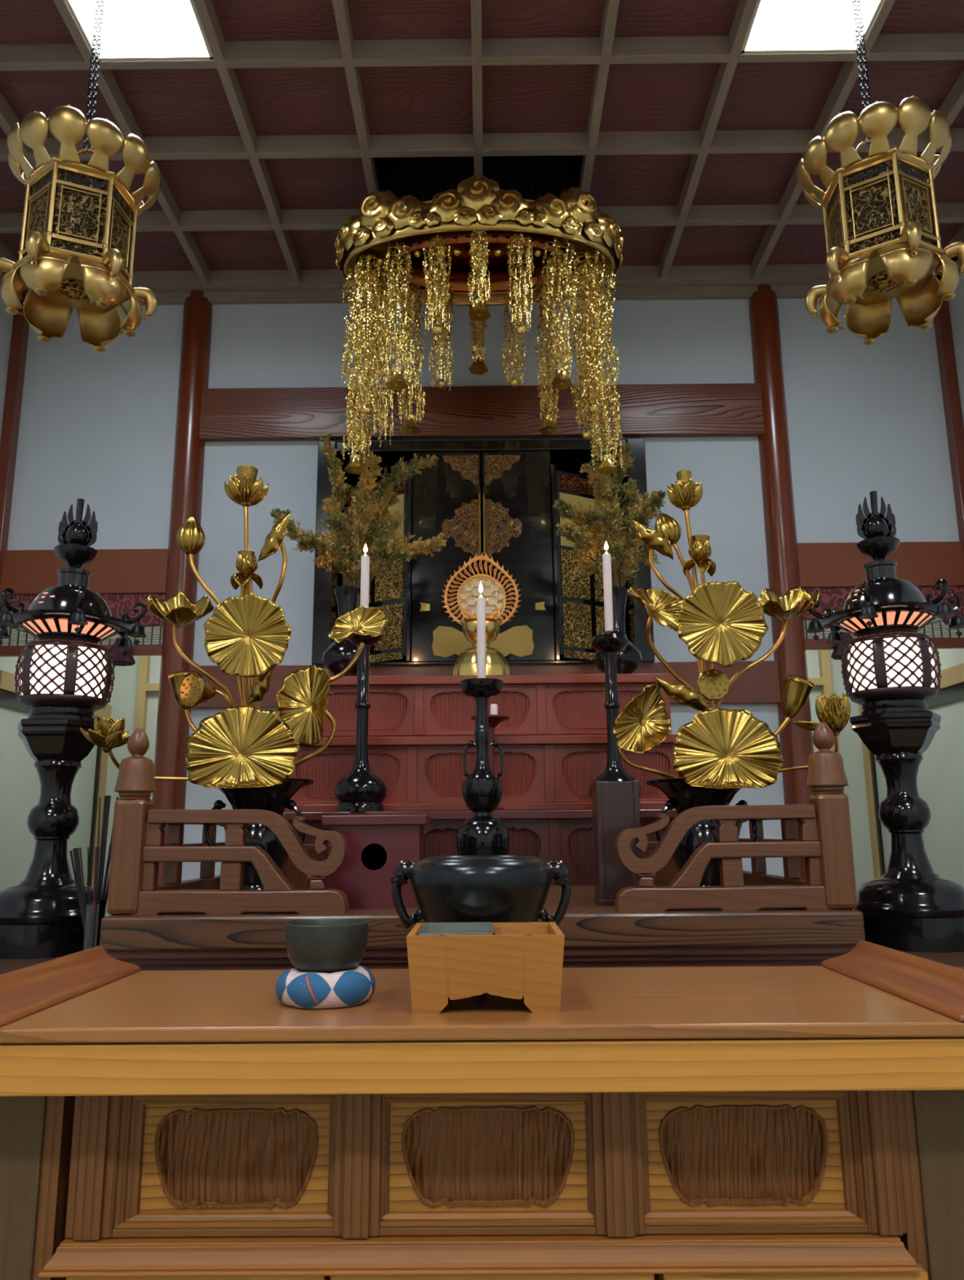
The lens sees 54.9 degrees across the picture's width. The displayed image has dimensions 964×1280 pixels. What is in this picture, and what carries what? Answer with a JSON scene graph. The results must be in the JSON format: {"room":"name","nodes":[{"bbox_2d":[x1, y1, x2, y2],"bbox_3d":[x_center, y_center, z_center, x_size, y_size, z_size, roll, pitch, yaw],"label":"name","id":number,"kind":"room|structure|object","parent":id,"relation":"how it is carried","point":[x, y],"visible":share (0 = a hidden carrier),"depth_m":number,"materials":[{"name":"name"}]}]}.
{"room":"house of worship","nodes":[
{"label":"house of worship","id":0,"kind":"room"},
{"bbox_2d":[0,0,963,287],"bbox_3d":[-0.032,-2.526,1.060,5.400,0.090,8.100,-1,-12,0],"label":"ceiling","id":1,"kind":"structure","parent":0,"point":[695,145],"depth_m":3.57,"materials":[{"name":"brown wood"}]},
{"bbox_2d":[0,0,160,352],"bbox_3d":[-1.144,-1.497,2.704,0.439,1.268,0.403,-9,-14,35],"label":"hanging lantern","id":2,"kind":"object","parent":1,"relation":"hanging from","point":[81,221],"visible":1,"depth_m":2.54,"materials":[{"name":"gold metal"}]},
{"bbox_2d":[65,0,213,61],"bbox_3d":[-1.144,-2.106,3.048,0.414,0.078,0.414,-1,-12,0],"label":"ceiling light","id":3,"kind":"object","parent":1,"relation":"attached to","point":[132,29],"visible":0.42,"depth_m":3.19,"materials":[{"name":"white"}]},
{"bbox_2d":[79,0,203,41],"bbox_3d":[-1.145,-2.139,3.055,0.414,0.010,0.414,0,-12,0],"label":"diffuser","id":4,"kind":"object","parent":3,"relation":"attached to","point":[124,20],"depth_m":3.16,"materials":[{"name":"white plastic"}]},
{"bbox_2d":[334,155,623,474],"bbox_3d":[-0.009,-1.212,3.769,1.292,1.123,0.840,-3,-12,11],"label":"canopy","id":5,"kind":"object","parent":1,"relation":"hanging from","point":[593,408],"depth_m":3.68,"materials":[{"name":"gold metal"}]},
{"bbox_2d":[377,253,383,265],"bbox_3d":[-0.413,-1.546,3.765,0.030,0.051,0.030,-1,-12,0],"label":"ball","id":6,"kind":"object","parent":5,"relation":"hanging from","point":[380,260],"visible":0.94,"depth_m":3.75,"materials":[{"name":"gold metal"}]},
{"bbox_2d":[413,244,421,257],"bbox_3d":[-0.257,-1.556,3.711,0.030,0.055,0.030,-1,-12,0],"label":"ball","id":7,"kind":"object","parent":5,"relation":"hanging from","point":[417,253],"visible":1,"depth_m":3.70,"materials":[{"name":"gold metal"}]},
{"bbox_2d":[453,235,461,256],"bbox_3d":[-0.098,-1.552,3.651,0.030,0.090,0.030,-1,-12,0],"label":"ball","id":8,"kind":"object","parent":5,"relation":"hanging from","point":[456,252],"visible":1,"depth_m":3.64,"materials":[{"name":"gold metal"}]},
{"bbox_2d":[493,233,501,256],"bbox_3d":[0.061,-1.552,3.644,0.030,0.096,0.030,-1,-12,0],"label":"ball","id":9,"kind":"object","parent":5,"relation":"hanging from","point":[497,252],"visible":1,"depth_m":3.63,"materials":[{"name":"gold metal"}]},
{"bbox_2d":[533,242,541,257],"bbox_3d":[0.222,-1.558,3.703,0.030,0.062,0.030,-1,-12,0],"label":"ball","id":10,"kind":"object","parent":5,"relation":"hanging from","point":[537,253],"visible":1,"depth_m":3.69,"materials":[{"name":"gold metal"}]},
{"bbox_2d":[573,250,580,265],"bbox_3d":[0.382,-1.548,3.757,0.030,0.062,0.030,-1,-12,0],"label":"ball","id":11,"kind":"object","parent":5,"relation":"hanging from","point":[575,259],"visible":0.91,"depth_m":3.75,"materials":[{"name":"gold metal"}]},
{"bbox_2d":[740,0,884,53],"bbox_3d":[1.105,-2.125,3.039,0.414,0.078,0.414,-1,-12,0],"label":"ceiling light","id":12,"kind":"object","parent":1,"relation":"attached to","point":[776,26],"visible":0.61,"depth_m":3.20,"materials":[{"name":"white"}]},
{"bbox_2d":[750,0,870,34],"bbox_3d":[1.105,-2.159,3.046,0.414,0.010,0.414,0,-12,0],"label":"diffuser","id":13,"kind":"object","parent":12,"relation":"attached to","point":[773,16],"depth_m":3.17,"materials":[{"name":"white plastic"}]},
{"bbox_2d":[796,0,963,345],"bbox_3d":[1.121,-1.517,2.695,0.439,1.268,0.403,-8,-14,32],"label":"hanging lantern","id":14,"kind":"object","parent":1,"relation":"hanging from","point":[882,246],"visible":1,"depth_m":2.53,"materials":[{"name":"gold metal"}]},
{"bbox_2d":[0,622,963,916],"bbox_3d":[0.010,0.246,5.019,4.760,3.743,1.370,-1,-12,0],"label":"wall","id":15,"kind":"structure","parent":0,"point":[123,699],"depth_m":5.53,"materials":[{"name":"paint"}]},
{"bbox_2d":[0,670,111,891],"bbox_3d":[-2.254,1.179,4.789,0.050,1.858,1.270,-1,-12,0],"label":"door","id":16,"kind":"structure","parent":15,"relation":"in","point":[20,781],"depth_m":4.59,"materials":[{"name":"paint"}]},
{"bbox_2d":[134,655,159,756],"bbox_3d":[-1.521,1.130,5.418,1.080,2.197,0.050,-1,-12,0],"label":"trim","id":17,"kind":"structure","parent":15,"relation":"attached to","point":[144,686],"depth_m":5.57,"materials":[{"name":"brown wood"}]},
{"bbox_2d":[808,649,835,751],"bbox_3d":[1.559,1.103,5.404,1.080,2.197,0.050,-1,-12,0],"label":"trim","id":18,"kind":"structure","parent":15,"relation":"attached to","point":[824,681],"depth_m":5.56,"materials":[{"name":"beige wood"}]},
{"bbox_2d":[857,662,963,887],"bbox_3d":[2.287,1.139,4.770,0.050,1.858,1.270,-1,-12,0],"label":"door","id":19,"kind":"structure","parent":15,"relation":"in","point":[940,773],"depth_m":4.63,"materials":[{"name":"paint"}]},
{"bbox_2d":[0,271,963,442],"bbox_3d":[-0.016,-0.623,0.741,4.760,3.720,7.360,-1,-12,0],"label":"wall","id":20,"kind":"structure","parent":0,"point":[956,304],"depth_m":4.47,"materials":[{"name":"paint"}]},
{"bbox_2d":[0,238,27,300],"bbox_3d":[-2.296,-2.465,1.134,0.070,0.145,7.200,-1,-12,0],"label":"trim","id":21,"kind":"structure","parent":20,"relation":"attached to","point":[5,252],"depth_m":4.39,"materials":[{"name":"brown wood"}]},
{"bbox_2d":[369,131,586,201],"bbox_3d":[-0.016,-2.223,3.984,0.940,0.520,0.490,-1,-12,0],"label":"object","id":22,"kind":"structure","parent":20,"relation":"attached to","point":[403,176],"depth_m":4.19,"materials":[{"name":"black"}]},
{"bbox_2d":[934,223,963,281],"bbox_3d":[2.234,-2.504,1.115,0.070,0.145,7.200,-1,-12,0],"label":"trim","id":23,"kind":"structure","parent":20,"relation":"attached to","point":[959,236],"depth_m":4.36,"materials":[{"name":"brown wood"}]},
{"bbox_2d":[7,297,959,880],"bbox_3d":[0.005,0.111,4.306,4.600,3.720,0.080,-1,-12,0],"label":"wall","id":24,"kind":"structure","parent":0,"point":[862,419],"depth_m":4.49,"materials":[{"name":"paint"}]},
{"bbox_2d":[0,290,29,604],"bbox_3d":[-2.268,0.105,4.250,0.055,3.743,0.060,-1,-12,0],"label":"trim","id":25,"kind":"structure","parent":24,"relation":"attached to","point":[20,326],"depth_m":4.47,"materials":[{"name":"brown wood"}]},
{"bbox_2d":[0,593,164,666],"bbox_3d":[-1.850,-0.054,4.252,0.772,0.340,0.137,-1,-12,0],"label":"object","id":26,"kind":"object","parent":24,"relation":"attached to","point":[118,604],"visible":0.33,"depth_m":4.29,"materials":[{"name":"black"}]},
{"bbox_2d":[0,548,168,595],"bbox_3d":[-1.852,-0.309,4.394,0.892,0.213,0.120,-1,-12,0],"label":"trim","id":27,"kind":"structure","parent":24,"relation":"attached to","point":[143,571],"depth_m":4.33,"materials":[{"name":"brown wood"}]},
{"bbox_2d":[151,289,212,884],"bbox_3d":[-1.403,0.104,4.275,0.155,3.743,0.155,-1,-12,0],"label":"pillar","id":28,"kind":"structure","parent":24,"relation":"attached to","point":[172,735],"depth_m":4.34,"materials":[{"name":"brown wood"}]},
{"bbox_2d":[199,382,764,441],"bbox_3d":[-0.004,-1.101,4.492,2.776,0.258,0.045,-1,-12,0],"label":"wooden beam","id":29,"kind":"structure","parent":24,"relation":"attached to","point":[668,410],"depth_m":4.47,"materials":[{"name":"brown wood"}]},
{"bbox_2d":[24,279,940,305],"bbox_3d":[-0.010,-1.765,4.616,4.600,0.145,0.070,-1,-12,0],"label":"trim","id":30,"kind":"structure","parent":24,"relation":"attached to","point":[783,289],"depth_m":4.61,"materials":[{"name":"brown wood"}]},
{"bbox_2d":[748,284,813,879],"bbox_3d":[1.413,0.079,4.263,0.155,3.743,0.155,-1,-12,0],"label":"column","id":31,"kind":"structure","parent":24,"relation":"attached to","point":[796,742],"depth_m":4.34,"materials":[{"name":"brown wood"}]},
{"bbox_2d":[796,541,963,587],"bbox_3d":[1.856,-0.342,4.378,0.892,0.213,0.120,-1,-12,0],"label":"trim","id":32,"kind":"structure","parent":24,"relation":"attached to","point":[821,565],"depth_m":4.32,"materials":[{"name":"brown wood"}]},
{"bbox_2d":[801,586,963,659],"bbox_3d":[1.857,-0.086,4.236,0.772,0.340,0.137,-1,-12,0],"label":"carved panel","id":33,"kind":"object","parent":24,"relation":"attached to","point":[833,598],"visible":0.18,"depth_m":4.28,"materials":[{"name":"black"}]},
{"bbox_2d":[933,300,963,552],"bbox_3d":[2.277,0.066,4.230,0.055,3.743,0.060,-1,-12,0],"label":"trim","id":34,"kind":"structure","parent":24,"relation":"attached to","point":[942,321],"depth_m":4.46,"materials":[{"name":"brown wood"}]},
{"bbox_3d":[0.003,1.379,1.094,4.800,0.060,8.900,-1,-12,0],"label":"floor","id":35,"kind":"structure","parent":0,"visible":0},
{"bbox_2d":[0,951,106,974],"bbox_3d":[-1.116,1.179,2.265,0.756,0.821,0.900,-1,-12,0],"label":"stand","id":36,"kind":"object","parent":35,"relation":"on","point":[6,966],"visible":0.02,"depth_m":2.05,"materials":[{"name":"brown wood"}]},
{"bbox_2d":[0,497,146,959],"bbox_3d":[-1.074,0.191,2.377,0.402,1.160,0.356,-1,-12,0],"label":"lantern","id":37,"kind":"object","parent":36,"relation":"on","point":[64,676],"visible":1,"depth_m":2.30,"materials":[{"name":"black metal"}]},
{"bbox_2d":[83,903,99,950],"bbox_3d":[-0.891,0.665,2.115,0.027,0.122,0.027,-1,-12,0],"label":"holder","id":38,"kind":"object","parent":36,"relation":"on","point":[92,910],"visible":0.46,"depth_m":2.11,"materials":[{"name":"grey metal"}]},
{"bbox_2d":[69,850,84,933],"bbox_3d":[-0.923,0.604,2.132,0.074,0.236,0.005,-2,-12,9],"label":"incense stick","id":39,"kind":"object","parent":38,"relation":"in","point":[71,852],"visible":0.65,"depth_m":2.14,"materials":[{"name":"black"}]},
{"bbox_2d":[72,848,84,931],"bbox_3d":[-0.920,0.602,2.132,0.066,0.240,0.005,-3,-12,12],"label":"incense stick","id":40,"kind":"object","parent":38,"relation":"in","point":[73,850],"visible":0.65,"depth_m":2.14,"materials":[{"name":"black"}]},
{"bbox_2d":[75,848,85,911],"bbox_3d":[-0.917,0.601,2.134,0.062,0.241,0.005,-2,-12,9],"label":"incense stick","id":41,"kind":"object","parent":38,"relation":"in","point":[76,853],"visible":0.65,"depth_m":2.15,"materials":[{"name":"black"}]},
{"bbox_2d":[76,848,85,924],"bbox_3d":[-0.916,0.601,2.132,0.056,0.241,0.005,-3,-12,14],"label":"incense stick","id":42,"kind":"object","parent":38,"relation":"in","point":[77,849],"visible":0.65,"depth_m":2.14,"materials":[{"name":"black"}]},
{"bbox_2d":[79,847,86,911],"bbox_3d":[-0.912,0.600,2.133,0.052,0.242,0.004,-3,-12,12],"label":"incense stick","id":43,"kind":"object","parent":38,"relation":"in","point":[80,849],"visible":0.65,"depth_m":2.14,"materials":[{"name":"black"}]},
{"bbox_2d":[87,847,88,904],"bbox_3d":[-0.904,0.600,2.133,0.029,0.241,0.003,-6,-13,24],"label":"incense stick","id":44,"kind":"object","parent":38,"relation":"in","point":[87,847],"visible":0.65,"depth_m":2.15,"materials":[{"name":"black"}]},
{"bbox_2d":[89,844,93,904],"bbox_3d":[-0.900,0.597,2.132,0.022,0.247,0.003,-11,-16,42],"label":"incense stick","id":45,"kind":"object","parent":38,"relation":"in","point":[92,845],"visible":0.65,"depth_m":2.15,"materials":[{"name":"black"}]},
{"bbox_2d":[93,846,99,904],"bbox_3d":[-0.889,0.598,2.128,0.012,0.242,0.010,-5,-13,22],"label":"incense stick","id":46,"kind":"object","parent":38,"relation":"in","point":[97,848],"visible":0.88,"depth_m":2.14,"materials":[{"name":"black"}]},
{"bbox_2d":[91,899,106,946],"bbox_3d":[-0.898,0.672,2.164,0.031,0.128,0.031,-1,-12,0],"label":"holder","id":47,"kind":"object","parent":36,"relation":"on","point":[102,903],"visible":0.29,"depth_m":2.16,"materials":[{"name":"black paint"}]},
{"bbox_2d":[96,796,101,897],"bbox_3d":[-0.910,0.553,2.194,0.022,0.359,0.004,-8,-14,31],"label":"incense stick","id":48,"kind":"object","parent":47,"relation":"in","point":[100,797],"visible":0.35,"depth_m":2.22,"materials":[{"name":"black"}]},
{"bbox_2d":[96,795,106,900],"bbox_3d":[-0.903,0.551,2.192,0.006,0.362,0.020,3,-12,-17],"label":"incense stick","id":49,"kind":"object","parent":47,"relation":"in","point":[105,797],"visible":0.65,"depth_m":2.21,"materials":[{"name":"black"}]},
{"bbox_2d":[98,795,109,900],"bbox_3d":[-0.898,0.551,2.194,0.006,0.362,0.016,1,-12,-5],"label":"incense stick","id":50,"kind":"object","parent":47,"relation":"in","point":[108,797],"visible":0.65,"depth_m":2.21,"materials":[{"name":"black"}]},
{"bbox_2d":[99,795,111,900],"bbox_3d":[-0.895,0.551,2.193,0.004,0.362,0.018,-2,-12,9],"label":"incense stick","id":51,"kind":"object","parent":47,"relation":"in","point":[109,799],"visible":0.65,"depth_m":2.21,"materials":[{"name":"black"}]},
{"bbox_2d":[101,844,111,900],"bbox_3d":[-0.891,0.606,2.182,0.027,0.249,0.007,8,-14,-36],"label":"incense stick","id":52,"kind":"object","parent":47,"relation":"in","point":[109,844],"visible":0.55,"depth_m":2.19,"materials":[{"name":"black"}]},
{"bbox_2d":[105,881,109,909],"bbox_3d":[-0.881,0.596,2.183,0.036,0.271,0.005,5,-13,-24],"label":"incense stick","id":53,"kind":"object","parent":47,"relation":"in","point":[107,895],"visible":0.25,"depth_m":2.18,"materials":[{"name":"black"}]},
{"bbox_2d":[104,870,110,899],"bbox_3d":[-0.884,0.603,2.183,0.032,0.256,0.006,4,-13,-22],"label":"incense stick","id":54,"kind":"object","parent":47,"relation":"in","point":[109,870],"visible":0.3,"depth_m":2.19,"materials":[{"name":"black"}]},
{"bbox_2d":[102,796,118,900],"bbox_3d":[-0.886,0.552,2.192,0.028,0.359,0.005,8,-14,-34],"label":"incense stick","id":55,"kind":"object","parent":47,"relation":"in","point":[110,847],"visible":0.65,"depth_m":2.19,"materials":[{"name":"black"}]},
{"bbox_2d":[0,855,963,1279],"bbox_3d":[-0.001,0.838,1.246,1.663,1.061,0.499,-1,-12,0],"label":"altar table","id":56,"kind":"object","parent":35,"relation":"on","point":[796,1122],"depth_m":1.12,"materials":[{"name":"brown wood"}]},
{"bbox_2d":[275,965,375,1008],"bbox_3d":[-0.207,0.458,1.234,0.130,0.044,0.131,-1,-12,0],"label":"cushion","id":57,"kind":"object","parent":56,"relation":"on","point":[295,988],"visible":0.89,"depth_m":1.19,"materials":[{"name":"blue fabric"}]},
{"bbox_2d":[285,918,368,973],"bbox_3d":[-0.208,0.412,1.244,0.110,0.066,0.110,-1,-12,0],"label":"bowl","id":58,"kind":"object","parent":57,"relation":"on","point":[324,945],"visible":0.94,"depth_m":1.20,"materials":[{"name":"metal"}]},
{"bbox_2d":[406,922,564,1013],"bbox_3d":[0.005,0.430,1.231,0.197,0.094,0.171,-1,-12,0],"label":"box","id":59,"kind":"object","parent":56,"relation":"on","point":[455,961],"visible":1,"depth_m":1.15,"materials":[{"name":"brown wood"}]},
{"bbox_2d":[282,673,682,887],"bbox_3d":[0.007,0.842,3.272,1.467,1.471,0.850,-1,-12,0],"label":"altar","id":60,"kind":"object","parent":35,"relation":"on","point":[553,740],"visible":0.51,"depth_m":3.21,"materials":[{"name":"red wood"}]},
{"bbox_2d":[322,586,360,675],"bbox_3d":[-0.539,-0.014,3.702,0.188,0.388,0.188,-1,-12,0],"label":"flower vase","id":61,"kind":"object","parent":60,"relation":"on","point":[337,656],"visible":0.62,"depth_m":3.63,"materials":[{"name":"black metal"}]},
{"bbox_2d":[269,422,447,607],"bbox_3d":[-0.499,-0.531,3.774,0.718,0.823,0.269,0,-12,-3],"label":"plant","id":62,"kind":"object","parent":61,"relation":"in","point":[361,529],"visible":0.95,"depth_m":3.73,"materials":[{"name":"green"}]},
{"bbox_2d":[440,551,521,675],"bbox_3d":[-0.004,-0.093,3.715,0.242,0.539,0.242,-12,-16,43],"label":"stand","id":63,"kind":"object","parent":60,"relation":"on","point":[494,593],"visible":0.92,"depth_m":3.72,"materials":[{"name":"gold metal"}]},
{"bbox_2d":[459,617,502,647],"bbox_3d":[-0.004,-0.019,3.700,0.170,0.104,0.170,0,-12,0],"label":"bowl","id":64,"kind":"object","parent":63,"relation":"on","point":[469,624],"depth_m":3.66,"materials":[{"name":"gold metal"}]},
{"bbox_2d":[459,578,503,618],"bbox_3d":[0.000,-0.158,3.732,0.188,0.188,0.003,0,-12,0],"label":"mirror","id":65,"kind":"object","parent":63,"relation":"on","point":[492,592],"depth_m":3.73,"materials":[{"name":"silver mirror"}]},
{"bbox_2d":[311,438,654,666],"bbox_3d":[0.002,-0.371,4.548,1.550,1.078,0.520,-1,-12,0],"label":"cabinet","id":66,"kind":"object","parent":60,"relation":"on","point":[496,499],"visible":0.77,"depth_m":4.33,"materials":[{"name":"black paint"}]},
{"bbox_2d":[471,714,510,810],"bbox_3d":[0.030,0.409,3.081,0.130,0.309,0.130,-1,-12,0],"label":"stand","id":67,"kind":"object","parent":60,"relation":"on","point":[494,720],"visible":0.55,"depth_m":3.08,"materials":[{"name":"red paint"}]},
{"bbox_2d":[490,703,497,714],"bbox_3d":[0.040,0.243,3.115,0.025,0.056,0.025,-1,-12,0],"label":"cup","id":68,"kind":"object","parent":67,"relation":"on","point":[494,707],"visible":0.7,"depth_m":3.11,"materials":[{"name":"white wax"}]},
{"bbox_2d":[594,586,642,674],"bbox_3d":[0.538,-0.019,3.697,0.188,0.378,0.188,-1,-12,0],"label":"flower vase","id":69,"kind":"object","parent":60,"relation":"on","point":[628,660],"visible":0.52,"depth_m":3.65,"materials":[{"name":"black metal"}]},
{"bbox_2d":[553,422,666,586],"bbox_3d":[0.516,-0.537,3.777,0.454,0.788,0.253,2,-12,-14],"label":"plant","id":70,"kind":"object","parent":69,"relation":"in","point":[636,550],"visible":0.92,"depth_m":3.74,"materials":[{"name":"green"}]},
{"bbox_2d":[99,884,865,970],"bbox_3d":[0.005,1.113,2.267,1.544,0.935,0.990,-1,-12,0],"label":"platform","id":71,"kind":"object","parent":35,"relation":"on","point":[596,935],"visible":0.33,"depth_m":1.87,"materials":[{"name":"brown wood"}]},
{"bbox_2d":[106,728,349,915],"bbox_3d":[-0.534,0.472,2.401,0.506,0.400,0.934,-1,-12,0],"label":"balustrade","id":72,"kind":"object","parent":71,"relation":"on","point":[139,846],"visible":0.98,"depth_m":1.95,"materials":[{"name":"brown wood"}]},
{"bbox_2d":[204,777,314,889],"bbox_3d":[-0.559,0.498,2.311,0.269,0.296,0.268,-1,-12,0],"label":"vase","id":73,"kind":"object","parent":71,"relation":"on","point":[275,798],"visible":0.5,"depth_m":2.26,"materials":[{"name":"black metal"}]},
{"bbox_2d":[80,465,388,788],"bbox_3d":[-0.602,-0.049,2.364,0.721,0.870,0.268,1,-12,-8],"label":"arrangement","id":74,"kind":"object","parent":73,"relation":"in","point":[245,745],"visible":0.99,"depth_m":2.31,"materials":[{"name":"gold metal"}]},
{"bbox_2d":[321,814,431,908],"bbox_3d":[-0.241,0.510,2.153,0.235,0.202,0.190,-1,-12,0],"label":"table","id":75,"kind":"object","parent":71,"relation":"on","point":[377,844],"visible":0.8,"depth_m":2.08,"materials":[{"name":"red paint"}]},
{"bbox_2d":[334,631,387,811],"bbox_3d":[-0.391,0.238,3.037,0.169,0.638,0.169,-1,-12,0],"label":"candlestick","id":76,"kind":"object","parent":75,"relation":"on","point":[361,789],"visible":0.77,"depth_m":2.98,"materials":[{"name":"black metal"}]},
{"bbox_2d":[360,544,369,607],"bbox_3d":[-0.394,-0.191,3.125,0.029,0.280,0.029,-1,-12,0],"label":"candle","id":77,"kind":"object","parent":76,"relation":"on","point":[365,560],"visible":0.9,"depth_m":3.12,"materials":[{"name":"white wax"}]},
{"bbox_2d":[456,677,509,855],"bbox_3d":[0.001,0.379,2.423,0.138,0.565,0.138,-10,-15,39],"label":"candlestick","id":78,"kind":"object","parent":71,"relation":"on","point":[482,833],"visible":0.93,"depth_m":2.38,"materials":[{"name":"black metal"}]},
{"bbox_2d":[476,582,485,678],"bbox_3d":[-0.002,-0.026,2.507,0.023,0.272,0.023,-1,-12,0],"label":"candle","id":79,"kind":"object","parent":78,"relation":"on","point":[481,609],"visible":0.88,"depth_m":2.50,"materials":[{"name":"white wax"}]},
{"bbox_2d":[591,780,641,905],"bbox_3d":[0.313,0.470,2.160,0.110,0.276,0.116,-1,-12,0],"label":"stand","id":80,"kind":"object","parent":71,"relation":"on","point":[615,806],"visible":0.61,"depth_m":2.12,"materials":[{"name":"brown paint"}]},
{"bbox_2d":[588,631,641,799],"bbox_3d":[0.425,0.248,3.030,0.169,0.605,0.169,-1,-12,0],"label":"candlestick","id":81,"kind":"object","parent":80,"relation":"on","point":[609,644],"visible":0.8,"depth_m":3.02,"materials":[{"name":"black metal"}]},
{"bbox_2d":[602,541,613,632],"bbox_3d":[0.422,-0.182,3.118,0.029,0.314,0.029,-1,-12,0],"label":"candle","id":82,"kind":"object","parent":81,"relation":"on","point":[606,561],"visible":1,"depth_m":3.10,"materials":[{"name":"white wax"}]},
{"bbox_2d":[645,777,757,886],"bbox_3d":[0.550,0.492,2.305,0.270,0.286,0.267,-1,-12,0],"label":"vase","id":83,"kind":"object","parent":71,"relation":"on","point":[682,796],"visible":0.41,"depth_m":2.25,"materials":[{"name":"black metal"}]},
{"bbox_2d":[613,470,850,789],"bbox_3d":[0.595,-0.050,2.330,0.551,0.854,0.272,-1,-12,0],"label":"arrangement","id":84,"kind":"object","parent":83,"relation":"in","point":[724,624],"visible":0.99,"depth_m":2.31,"materials":[{"name":"gold metal"}]},
{"bbox_2d":[614,722,857,911],"bbox_3d":[0.535,0.463,2.397,0.506,0.400,0.934,-1,-12,0],"label":"balustrade","id":85,"kind":"object","parent":71,"relation":"on","point":[824,841],"visible":0.98,"depth_m":1.95,"materials":[{"name":"brown wood"}]},
{"bbox_2d":[901,951,963,969],"bbox_3d":[1.128,1.160,2.256,0.756,0.821,0.900,-1,-12,0],"label":"stand","id":86,"kind":"object","parent":35,"relation":"on","point":[953,959],"visible":0.02,"depth_m":2.04,"materials":[{"name":"brown wood"}]},
{"bbox_2d":[806,490,963,952],"bbox_3d":[1.051,0.172,2.368,0.400,1.160,0.370,-1,-12,0],"label":"lantern","id":87,"kind":"object","parent":86,"relation":"on","point":[891,668],"visible":0.99,"depth_m":2.29,"materials":[{"name":"black metal"}]},
{"bbox_3d":[0.013,1.026,4.118,1.550,1.851,0.080,-1,-12,0],"label":"wall","id":88,"kind":"structure","parent":0,"visible":0},
{"bbox_2d":[189,660,780,708],"bbox_3d":[0.006,0.204,4.231,2.776,0.194,0.030,-1,-12,0],"label":"trim","id":89,"kind":"structure","parent":88,"relation":"attached to","point":[760,684],"depth_m":4.22,"materials":[{"name":"brown wood"}]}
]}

